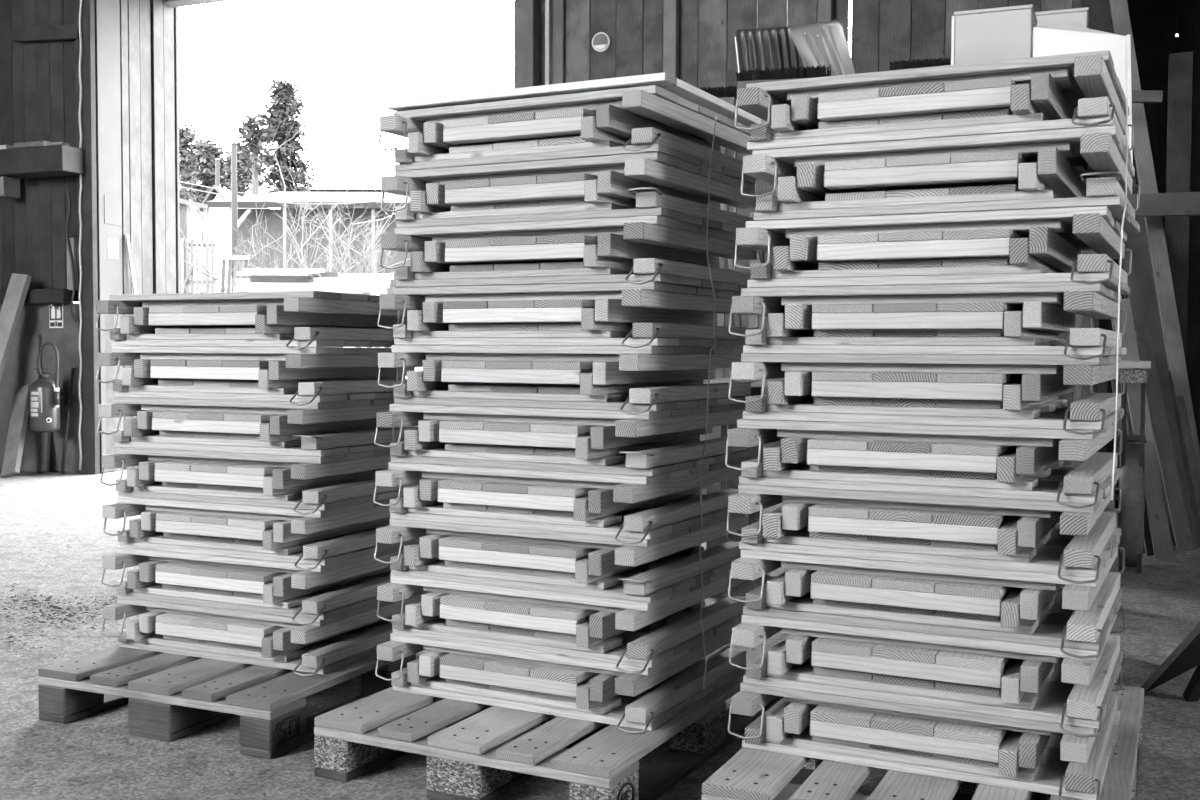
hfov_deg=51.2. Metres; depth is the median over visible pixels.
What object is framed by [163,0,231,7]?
beam
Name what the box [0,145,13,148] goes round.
board
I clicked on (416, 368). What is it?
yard
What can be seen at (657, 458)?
wooden tray
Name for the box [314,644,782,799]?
wooden pallet
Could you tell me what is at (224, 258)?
pallet
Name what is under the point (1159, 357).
leaning board
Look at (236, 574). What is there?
wooden tray
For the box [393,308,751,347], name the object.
wooden tray
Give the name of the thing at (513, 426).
wooden tray
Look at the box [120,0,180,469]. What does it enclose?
door
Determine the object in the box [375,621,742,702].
wooden tray
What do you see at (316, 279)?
board
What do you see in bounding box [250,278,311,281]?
board
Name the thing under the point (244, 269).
board
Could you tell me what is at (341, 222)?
bare shrub
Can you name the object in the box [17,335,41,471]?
sheet offcut
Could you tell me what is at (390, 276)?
board
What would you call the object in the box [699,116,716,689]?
twine
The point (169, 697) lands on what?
wooden pallet
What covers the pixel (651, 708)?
wooden tray
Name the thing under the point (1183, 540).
leaning board
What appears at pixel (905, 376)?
wooden tray
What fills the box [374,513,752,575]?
wooden tray
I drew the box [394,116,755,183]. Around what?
wooden tray
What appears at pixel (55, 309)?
fire sign
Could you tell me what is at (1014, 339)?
wooden tray
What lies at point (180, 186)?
overhead wire
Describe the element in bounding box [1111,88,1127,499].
twine
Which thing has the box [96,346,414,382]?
wooden tray
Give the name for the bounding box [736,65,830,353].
push broom
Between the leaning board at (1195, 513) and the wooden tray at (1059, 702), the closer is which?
the wooden tray at (1059, 702)
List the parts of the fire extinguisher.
label panel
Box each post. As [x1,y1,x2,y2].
[75,0,99,473]
[514,0,539,87]
[663,0,678,78]
[817,0,833,22]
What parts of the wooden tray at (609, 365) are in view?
wire handle, wire handle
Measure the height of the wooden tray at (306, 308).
0.109 m
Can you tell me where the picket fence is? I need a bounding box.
[180,235,215,346]
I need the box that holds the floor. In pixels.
[0,467,1199,799]
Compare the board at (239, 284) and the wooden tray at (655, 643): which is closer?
the wooden tray at (655, 643)
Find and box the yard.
[200,346,422,426]
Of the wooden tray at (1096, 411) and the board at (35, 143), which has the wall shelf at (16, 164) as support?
the board at (35, 143)
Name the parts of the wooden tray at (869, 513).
wire handle, wire handle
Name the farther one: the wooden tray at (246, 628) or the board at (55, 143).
the board at (55, 143)
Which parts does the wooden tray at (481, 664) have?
wire handle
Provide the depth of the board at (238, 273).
15.43 m
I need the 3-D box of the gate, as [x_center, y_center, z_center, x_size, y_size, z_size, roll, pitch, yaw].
[-6.649,-1.798,20.443,0.536,2.980,0.125,0,2,0]
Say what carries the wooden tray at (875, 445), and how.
on the wooden tray at (1089, 481)
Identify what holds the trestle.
on the floor
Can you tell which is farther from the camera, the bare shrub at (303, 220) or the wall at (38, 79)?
the bare shrub at (303, 220)
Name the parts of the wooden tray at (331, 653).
wire handle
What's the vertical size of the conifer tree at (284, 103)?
9.399 m
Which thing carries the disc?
attached to the wall at (881, 34)
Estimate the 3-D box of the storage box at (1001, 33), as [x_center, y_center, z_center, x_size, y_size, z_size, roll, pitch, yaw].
[1.571,-1.170,5.002,0.302,0.711,0.268,1,3,23]
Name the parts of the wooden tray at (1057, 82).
wire handle, wire handle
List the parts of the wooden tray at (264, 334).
wire handle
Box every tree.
[179,122,202,292]
[185,136,230,292]
[220,144,266,196]
[230,108,278,194]
[241,79,315,208]
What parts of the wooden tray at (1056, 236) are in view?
wire handle, wire handle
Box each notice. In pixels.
[104,195,120,225]
[108,238,117,258]
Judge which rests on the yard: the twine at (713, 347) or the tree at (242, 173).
the tree at (242, 173)
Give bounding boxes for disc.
[592,32,610,51]
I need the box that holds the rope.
[78,0,82,469]
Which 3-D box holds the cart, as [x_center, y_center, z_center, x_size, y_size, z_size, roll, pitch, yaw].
[2.233,0.283,6.044,0.735,1.030,0.795,1,3,23]
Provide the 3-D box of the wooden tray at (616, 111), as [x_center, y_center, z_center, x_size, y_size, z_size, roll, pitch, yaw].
[-0.056,-0.682,3.301,0.758,0.108,0.739,1,3,28]
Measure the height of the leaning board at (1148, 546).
1.200 m
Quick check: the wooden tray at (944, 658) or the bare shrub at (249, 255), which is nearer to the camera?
the wooden tray at (944, 658)
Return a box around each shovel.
[735,26,804,353]
[788,20,854,75]
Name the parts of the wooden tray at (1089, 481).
wire handle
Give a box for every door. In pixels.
[94,0,124,473]
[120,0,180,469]
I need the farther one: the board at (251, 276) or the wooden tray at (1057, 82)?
the board at (251, 276)
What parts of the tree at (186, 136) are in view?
crown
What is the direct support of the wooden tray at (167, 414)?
on the wooden tray at (353, 440)
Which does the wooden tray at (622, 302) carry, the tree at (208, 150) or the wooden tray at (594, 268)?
the wooden tray at (594, 268)
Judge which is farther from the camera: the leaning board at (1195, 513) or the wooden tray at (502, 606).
the leaning board at (1195, 513)
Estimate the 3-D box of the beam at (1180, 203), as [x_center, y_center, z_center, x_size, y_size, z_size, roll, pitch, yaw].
[3.151,-1.049,6.712,0.680,0.130,0.060,1,3,26]
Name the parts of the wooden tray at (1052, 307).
wire handle, wire handle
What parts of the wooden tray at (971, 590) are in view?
wire handle, wire handle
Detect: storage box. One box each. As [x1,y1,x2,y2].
[951,4,1037,64]
[1035,7,1089,27]
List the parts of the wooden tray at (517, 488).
wire handle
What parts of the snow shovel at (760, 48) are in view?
blade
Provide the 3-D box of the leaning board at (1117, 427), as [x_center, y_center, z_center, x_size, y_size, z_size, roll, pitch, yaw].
[2.900,0.372,6.900,0.065,0.770,0.282,0,2,-9]
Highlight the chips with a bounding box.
[0,522,309,799]
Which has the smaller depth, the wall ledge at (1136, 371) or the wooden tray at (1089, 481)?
the wooden tray at (1089, 481)
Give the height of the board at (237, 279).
0.042 m
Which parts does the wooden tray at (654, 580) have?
wire handle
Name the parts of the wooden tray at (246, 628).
wire handle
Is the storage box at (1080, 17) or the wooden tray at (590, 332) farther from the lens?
the storage box at (1080, 17)
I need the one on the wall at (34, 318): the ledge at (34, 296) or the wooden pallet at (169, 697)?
the ledge at (34, 296)
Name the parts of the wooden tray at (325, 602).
wire handle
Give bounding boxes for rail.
[11,24,79,41]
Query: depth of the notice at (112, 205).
10.30 m
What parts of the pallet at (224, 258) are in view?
rail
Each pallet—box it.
[38,646,415,758]
[221,255,248,291]
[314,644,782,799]
[701,685,1143,799]
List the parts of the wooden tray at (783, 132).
wire handle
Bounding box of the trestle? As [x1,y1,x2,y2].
[1140,622,1199,701]
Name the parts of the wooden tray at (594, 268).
wire handle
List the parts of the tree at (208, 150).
crown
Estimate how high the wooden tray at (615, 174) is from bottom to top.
0.109 m
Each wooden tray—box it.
[96,291,406,330]
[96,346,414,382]
[97,397,393,434]
[100,447,390,488]
[101,542,418,596]
[101,592,429,650]
[102,496,402,542]
[110,315,393,349]
[113,368,406,405]
[113,418,417,456]
[116,468,418,514]
[116,568,390,624]
[118,518,419,570]
[118,611,404,675]
[373,457,744,513]
[374,403,744,449]
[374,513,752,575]
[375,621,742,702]
[377,282,758,328]
[377,570,753,638]
[378,85,752,157]
[378,345,755,387]
[379,216,760,270]
[381,152,757,212]
[390,429,747,476]
[390,485,737,543]
[390,541,740,602]
[391,648,745,733]
[392,596,745,673]
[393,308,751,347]
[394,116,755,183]
[394,370,750,414]
[395,179,753,233]
[396,245,750,291]
[725,419,1121,474]
[726,480,1120,547]
[727,666,1121,768]
[728,282,1125,336]
[728,353,1125,402]
[728,538,1124,619]
[729,607,1124,693]
[734,50,1133,150]
[734,206,1131,274]
[739,444,1121,507]
[739,508,1120,583]
[741,125,1139,210]
[742,694,1119,799]
[743,311,1126,359]
[743,380,1123,434]
[743,572,1121,658]
[743,634,1122,736]
[747,84,1131,161]
[747,238,1129,294]
[754,163,1139,232]
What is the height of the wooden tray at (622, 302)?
0.108 m
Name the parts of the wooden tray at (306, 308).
wire handle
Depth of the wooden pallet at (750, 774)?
2.61 m
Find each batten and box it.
[545,0,551,84]
[552,0,564,83]
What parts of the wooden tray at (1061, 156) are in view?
wire handle, wire handle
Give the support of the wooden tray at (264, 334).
on the wooden tray at (179, 362)
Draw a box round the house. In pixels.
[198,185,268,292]
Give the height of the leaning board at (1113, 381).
1.065 m
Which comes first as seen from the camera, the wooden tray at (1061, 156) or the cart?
the wooden tray at (1061, 156)
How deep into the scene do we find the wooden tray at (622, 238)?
3.05 m
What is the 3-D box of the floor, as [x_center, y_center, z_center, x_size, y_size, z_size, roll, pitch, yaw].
[-2.161,0.849,4.280,15.800,0.001,16.600,1,3,23]
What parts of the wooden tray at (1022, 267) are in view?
wire handle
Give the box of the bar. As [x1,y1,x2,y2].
[60,368,74,473]
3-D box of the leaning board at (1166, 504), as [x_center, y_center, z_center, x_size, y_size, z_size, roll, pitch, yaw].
[2.988,0.275,6.656,0.065,0.982,0.288,0,2,-12]
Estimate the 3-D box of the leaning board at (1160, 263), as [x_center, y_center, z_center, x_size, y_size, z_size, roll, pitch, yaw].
[3.148,-0.852,7.071,0.635,3.208,0.068,2,3,33]
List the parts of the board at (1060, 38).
edge trim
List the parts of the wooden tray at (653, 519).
wire handle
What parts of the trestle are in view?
upright leg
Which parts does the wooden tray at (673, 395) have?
wire handle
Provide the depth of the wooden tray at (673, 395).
3.08 m
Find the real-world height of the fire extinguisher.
0.721 m
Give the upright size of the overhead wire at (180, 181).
0.382 m
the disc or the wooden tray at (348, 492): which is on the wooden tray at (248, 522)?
the wooden tray at (348, 492)
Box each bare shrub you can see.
[180,185,370,346]
[186,106,410,281]
[194,255,250,292]
[284,183,397,293]
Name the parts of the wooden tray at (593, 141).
wire handle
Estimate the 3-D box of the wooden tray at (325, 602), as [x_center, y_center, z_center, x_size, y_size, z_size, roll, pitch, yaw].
[-0.958,0.538,3.838,0.750,0.092,0.734,1,3,24]
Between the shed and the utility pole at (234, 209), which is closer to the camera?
the utility pole at (234, 209)
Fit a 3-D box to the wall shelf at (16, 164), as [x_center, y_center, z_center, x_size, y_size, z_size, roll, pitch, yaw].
[-4.623,-1.836,10.141,0.993,0.364,0.260,1,3,23]
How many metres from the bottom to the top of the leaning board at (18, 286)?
1.621 m
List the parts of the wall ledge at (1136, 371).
leg, leg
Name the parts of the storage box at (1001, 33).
lid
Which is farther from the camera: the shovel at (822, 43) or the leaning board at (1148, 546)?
the leaning board at (1148, 546)
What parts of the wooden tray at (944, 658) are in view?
wire handle, wire handle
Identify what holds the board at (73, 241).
attached to the wall at (38, 79)
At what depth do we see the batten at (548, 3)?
9.71 m
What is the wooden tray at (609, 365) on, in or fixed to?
on the wooden tray at (673, 395)
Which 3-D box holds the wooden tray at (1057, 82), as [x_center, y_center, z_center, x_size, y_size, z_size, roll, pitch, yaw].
[0.787,-0.639,2.862,0.758,0.109,0.739,1,3,26]
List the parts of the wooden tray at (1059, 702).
wire handle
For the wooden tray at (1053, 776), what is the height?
0.086 m
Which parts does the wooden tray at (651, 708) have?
wire handle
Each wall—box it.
[0,0,97,301]
[0,303,115,472]
[540,0,1095,462]
[1094,3,1110,392]
[1105,0,1199,467]
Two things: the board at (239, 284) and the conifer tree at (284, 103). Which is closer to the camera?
the board at (239, 284)
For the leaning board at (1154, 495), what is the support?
on the floor
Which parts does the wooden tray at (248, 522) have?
wire handle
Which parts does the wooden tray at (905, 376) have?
wire handle, wire handle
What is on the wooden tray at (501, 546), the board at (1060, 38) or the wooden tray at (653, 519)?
the wooden tray at (653, 519)
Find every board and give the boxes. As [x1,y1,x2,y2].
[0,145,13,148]
[0,273,31,381]
[1,384,30,476]
[14,141,51,147]
[37,432,50,472]
[52,142,69,145]
[66,238,77,289]
[233,287,386,293]
[236,278,249,281]
[237,272,306,275]
[237,282,388,287]
[243,268,324,272]
[250,275,312,278]
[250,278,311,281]
[314,277,389,282]
[320,272,339,276]
[340,274,392,278]
[386,72,766,126]
[1033,23,1132,163]
[1080,0,1136,298]
[1109,0,1199,477]
[1111,319,1153,555]
[1111,369,1144,553]
[1114,298,1173,558]
[1116,427,1119,460]
[1123,217,1168,370]
[1135,328,1193,552]
[1153,351,1198,549]
[1155,445,1175,546]
[1165,52,1192,361]
[1167,371,1199,547]
[1176,395,1199,518]
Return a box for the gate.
[180,199,207,346]
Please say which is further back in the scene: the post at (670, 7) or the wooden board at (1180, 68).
the post at (670, 7)
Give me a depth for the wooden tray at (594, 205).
3.04 m
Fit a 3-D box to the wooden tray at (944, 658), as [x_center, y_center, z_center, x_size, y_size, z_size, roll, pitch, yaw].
[0.784,0.529,2.908,0.758,0.108,0.737,1,3,26]
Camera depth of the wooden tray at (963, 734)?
2.63 m
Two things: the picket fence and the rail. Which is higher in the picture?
the rail
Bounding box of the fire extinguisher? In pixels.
[30,341,71,432]
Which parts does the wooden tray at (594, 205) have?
wire handle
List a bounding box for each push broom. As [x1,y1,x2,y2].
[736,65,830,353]
[889,58,950,70]
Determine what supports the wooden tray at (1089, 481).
on the wooden tray at (869, 513)
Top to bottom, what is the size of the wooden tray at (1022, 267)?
0.095 m
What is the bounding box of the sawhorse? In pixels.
[355,292,389,347]
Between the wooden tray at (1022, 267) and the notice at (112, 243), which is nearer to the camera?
the wooden tray at (1022, 267)
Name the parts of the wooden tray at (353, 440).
wire handle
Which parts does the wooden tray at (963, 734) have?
wire handle, wire handle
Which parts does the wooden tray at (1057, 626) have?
wire handle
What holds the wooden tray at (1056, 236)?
on the wooden tray at (1022, 267)
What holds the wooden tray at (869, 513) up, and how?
on the wooden tray at (1057, 553)
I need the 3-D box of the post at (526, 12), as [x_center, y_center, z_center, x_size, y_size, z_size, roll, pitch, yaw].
[-0.569,-2.671,9.802,0.164,6.600,0.135,1,3,23]
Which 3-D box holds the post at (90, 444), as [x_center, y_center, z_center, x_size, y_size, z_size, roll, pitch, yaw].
[-4.126,-2.697,10.048,0.160,6.600,0.059,1,3,23]
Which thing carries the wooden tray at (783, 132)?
on the wooden tray at (1061, 156)
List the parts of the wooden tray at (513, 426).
wire handle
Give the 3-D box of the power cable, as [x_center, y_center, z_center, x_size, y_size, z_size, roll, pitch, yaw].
[-4.248,-1.175,10.067,0.105,1.106,0.022,1,3,23]
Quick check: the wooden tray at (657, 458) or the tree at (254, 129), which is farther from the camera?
the tree at (254, 129)
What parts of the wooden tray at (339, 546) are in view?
wire handle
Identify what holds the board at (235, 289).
on the sawhorse
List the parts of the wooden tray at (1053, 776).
wire handle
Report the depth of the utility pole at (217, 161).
41.68 m
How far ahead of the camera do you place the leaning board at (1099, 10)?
7.54 m
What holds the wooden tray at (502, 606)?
on the wooden tray at (655, 643)
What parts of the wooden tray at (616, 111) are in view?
wire handle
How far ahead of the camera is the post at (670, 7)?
9.33 m
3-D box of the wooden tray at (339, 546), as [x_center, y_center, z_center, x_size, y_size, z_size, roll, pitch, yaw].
[-0.951,0.391,3.836,0.750,0.095,0.727,1,3,25]
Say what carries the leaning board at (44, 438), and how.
on the floor
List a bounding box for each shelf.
[0,144,85,198]
[710,378,784,386]
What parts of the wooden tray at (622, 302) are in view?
wire handle, wire handle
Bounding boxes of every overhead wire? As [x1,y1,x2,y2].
[180,181,394,199]
[180,186,409,204]
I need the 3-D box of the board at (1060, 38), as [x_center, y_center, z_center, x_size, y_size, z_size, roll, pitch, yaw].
[1.736,-1.082,4.478,0.111,0.575,0.389,-2,3,-40]
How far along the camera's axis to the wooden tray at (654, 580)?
3.10 m
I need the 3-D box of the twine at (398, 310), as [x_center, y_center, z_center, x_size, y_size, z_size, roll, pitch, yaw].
[-0.598,-0.058,3.670,0.006,0.528,0.043,1,3,24]
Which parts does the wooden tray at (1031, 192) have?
wire handle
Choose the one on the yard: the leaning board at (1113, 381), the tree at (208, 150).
the tree at (208, 150)
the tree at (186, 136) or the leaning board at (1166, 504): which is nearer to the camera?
the leaning board at (1166, 504)
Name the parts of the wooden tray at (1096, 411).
wire handle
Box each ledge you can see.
[0,289,72,303]
[1118,361,1150,573]
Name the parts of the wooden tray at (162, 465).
wire handle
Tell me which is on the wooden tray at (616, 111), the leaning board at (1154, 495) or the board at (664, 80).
the board at (664, 80)
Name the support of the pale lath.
attached to the door at (149, 62)
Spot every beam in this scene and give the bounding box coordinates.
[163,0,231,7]
[1127,192,1199,216]
[1131,90,1162,102]
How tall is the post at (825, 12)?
6.600 m
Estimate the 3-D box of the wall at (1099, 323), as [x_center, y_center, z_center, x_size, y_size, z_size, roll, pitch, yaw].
[3.708,-2.626,9.185,0.029,6.600,2.052,1,3,23]
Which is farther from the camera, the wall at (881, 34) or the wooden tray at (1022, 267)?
the wall at (881, 34)
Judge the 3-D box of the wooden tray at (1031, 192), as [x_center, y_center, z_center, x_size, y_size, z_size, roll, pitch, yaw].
[0.810,-0.436,2.863,0.752,0.090,0.720,1,3,26]
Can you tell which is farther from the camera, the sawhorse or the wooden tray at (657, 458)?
the sawhorse
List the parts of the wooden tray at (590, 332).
wire handle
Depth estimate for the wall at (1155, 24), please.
9.92 m
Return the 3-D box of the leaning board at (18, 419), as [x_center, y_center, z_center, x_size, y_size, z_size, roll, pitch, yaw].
[-4.686,0.245,10.079,0.153,0.738,0.524,0,2,-10]
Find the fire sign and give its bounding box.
[49,303,62,327]
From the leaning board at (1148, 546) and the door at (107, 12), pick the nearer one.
the leaning board at (1148, 546)
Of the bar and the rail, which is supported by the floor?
the bar
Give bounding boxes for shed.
[206,189,410,293]
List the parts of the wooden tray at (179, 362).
wire handle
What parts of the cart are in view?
push frame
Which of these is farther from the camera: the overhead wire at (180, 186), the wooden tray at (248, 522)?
the overhead wire at (180, 186)
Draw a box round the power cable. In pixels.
[65,185,76,322]
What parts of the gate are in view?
post, rail, post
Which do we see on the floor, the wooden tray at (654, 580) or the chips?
the chips
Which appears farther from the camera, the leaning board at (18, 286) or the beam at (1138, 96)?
the leaning board at (18, 286)
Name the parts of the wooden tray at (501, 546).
wire handle, wire handle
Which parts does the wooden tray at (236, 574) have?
wire handle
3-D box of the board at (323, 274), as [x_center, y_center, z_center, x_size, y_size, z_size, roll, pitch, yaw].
[-3.365,-1.556,15.630,0.222,0.066,0.140,0,2,0]
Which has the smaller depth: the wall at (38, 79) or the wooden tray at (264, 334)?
the wooden tray at (264, 334)
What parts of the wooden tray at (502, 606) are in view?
wire handle, wire handle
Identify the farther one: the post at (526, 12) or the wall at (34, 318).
the wall at (34, 318)
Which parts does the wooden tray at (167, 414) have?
wire handle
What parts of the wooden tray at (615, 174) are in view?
wire handle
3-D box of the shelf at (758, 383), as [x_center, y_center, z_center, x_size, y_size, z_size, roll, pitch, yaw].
[1.041,-0.072,5.268,1.040,0.030,0.600,1,3,23]
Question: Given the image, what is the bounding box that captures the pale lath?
[125,235,136,293]
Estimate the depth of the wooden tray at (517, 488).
3.07 m
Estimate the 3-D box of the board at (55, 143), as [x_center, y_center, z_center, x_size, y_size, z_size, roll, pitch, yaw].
[-4.559,-2.047,10.181,0.584,0.050,0.080,1,3,23]
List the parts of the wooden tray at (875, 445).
wire handle, wire handle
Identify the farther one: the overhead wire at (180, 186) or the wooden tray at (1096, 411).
the overhead wire at (180, 186)
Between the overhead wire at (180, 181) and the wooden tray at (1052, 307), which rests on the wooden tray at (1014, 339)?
the wooden tray at (1052, 307)
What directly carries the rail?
attached to the wall at (38, 79)
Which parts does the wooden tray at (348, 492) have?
wire handle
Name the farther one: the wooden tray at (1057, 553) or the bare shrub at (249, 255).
the bare shrub at (249, 255)
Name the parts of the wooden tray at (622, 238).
wire handle, wire handle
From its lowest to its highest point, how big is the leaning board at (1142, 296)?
1.838 m
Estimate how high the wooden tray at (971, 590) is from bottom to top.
0.108 m
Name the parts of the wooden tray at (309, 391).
wire handle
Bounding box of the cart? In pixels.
[1097,381,1146,566]
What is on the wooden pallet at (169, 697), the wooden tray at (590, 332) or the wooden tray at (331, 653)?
the wooden tray at (331, 653)
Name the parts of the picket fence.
rail, rail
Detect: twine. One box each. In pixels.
[392,310,399,441]
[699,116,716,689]
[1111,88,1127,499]
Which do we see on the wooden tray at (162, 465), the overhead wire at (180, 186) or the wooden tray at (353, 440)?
the wooden tray at (353, 440)
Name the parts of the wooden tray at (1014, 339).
wire handle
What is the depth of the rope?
10.07 m
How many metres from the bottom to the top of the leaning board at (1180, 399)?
0.789 m
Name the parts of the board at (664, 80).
rail, rail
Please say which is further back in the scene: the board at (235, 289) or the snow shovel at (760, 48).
the board at (235, 289)
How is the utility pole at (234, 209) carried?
on the yard
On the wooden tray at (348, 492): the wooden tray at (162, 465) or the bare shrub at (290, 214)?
the wooden tray at (162, 465)
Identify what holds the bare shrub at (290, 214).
on the yard
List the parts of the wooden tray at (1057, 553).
wire handle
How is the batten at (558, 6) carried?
attached to the wall at (881, 34)
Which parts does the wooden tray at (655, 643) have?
wire handle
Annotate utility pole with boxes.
[215,158,219,186]
[231,141,237,291]
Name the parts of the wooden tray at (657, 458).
wire handle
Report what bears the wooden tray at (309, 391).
on the wooden tray at (167, 414)

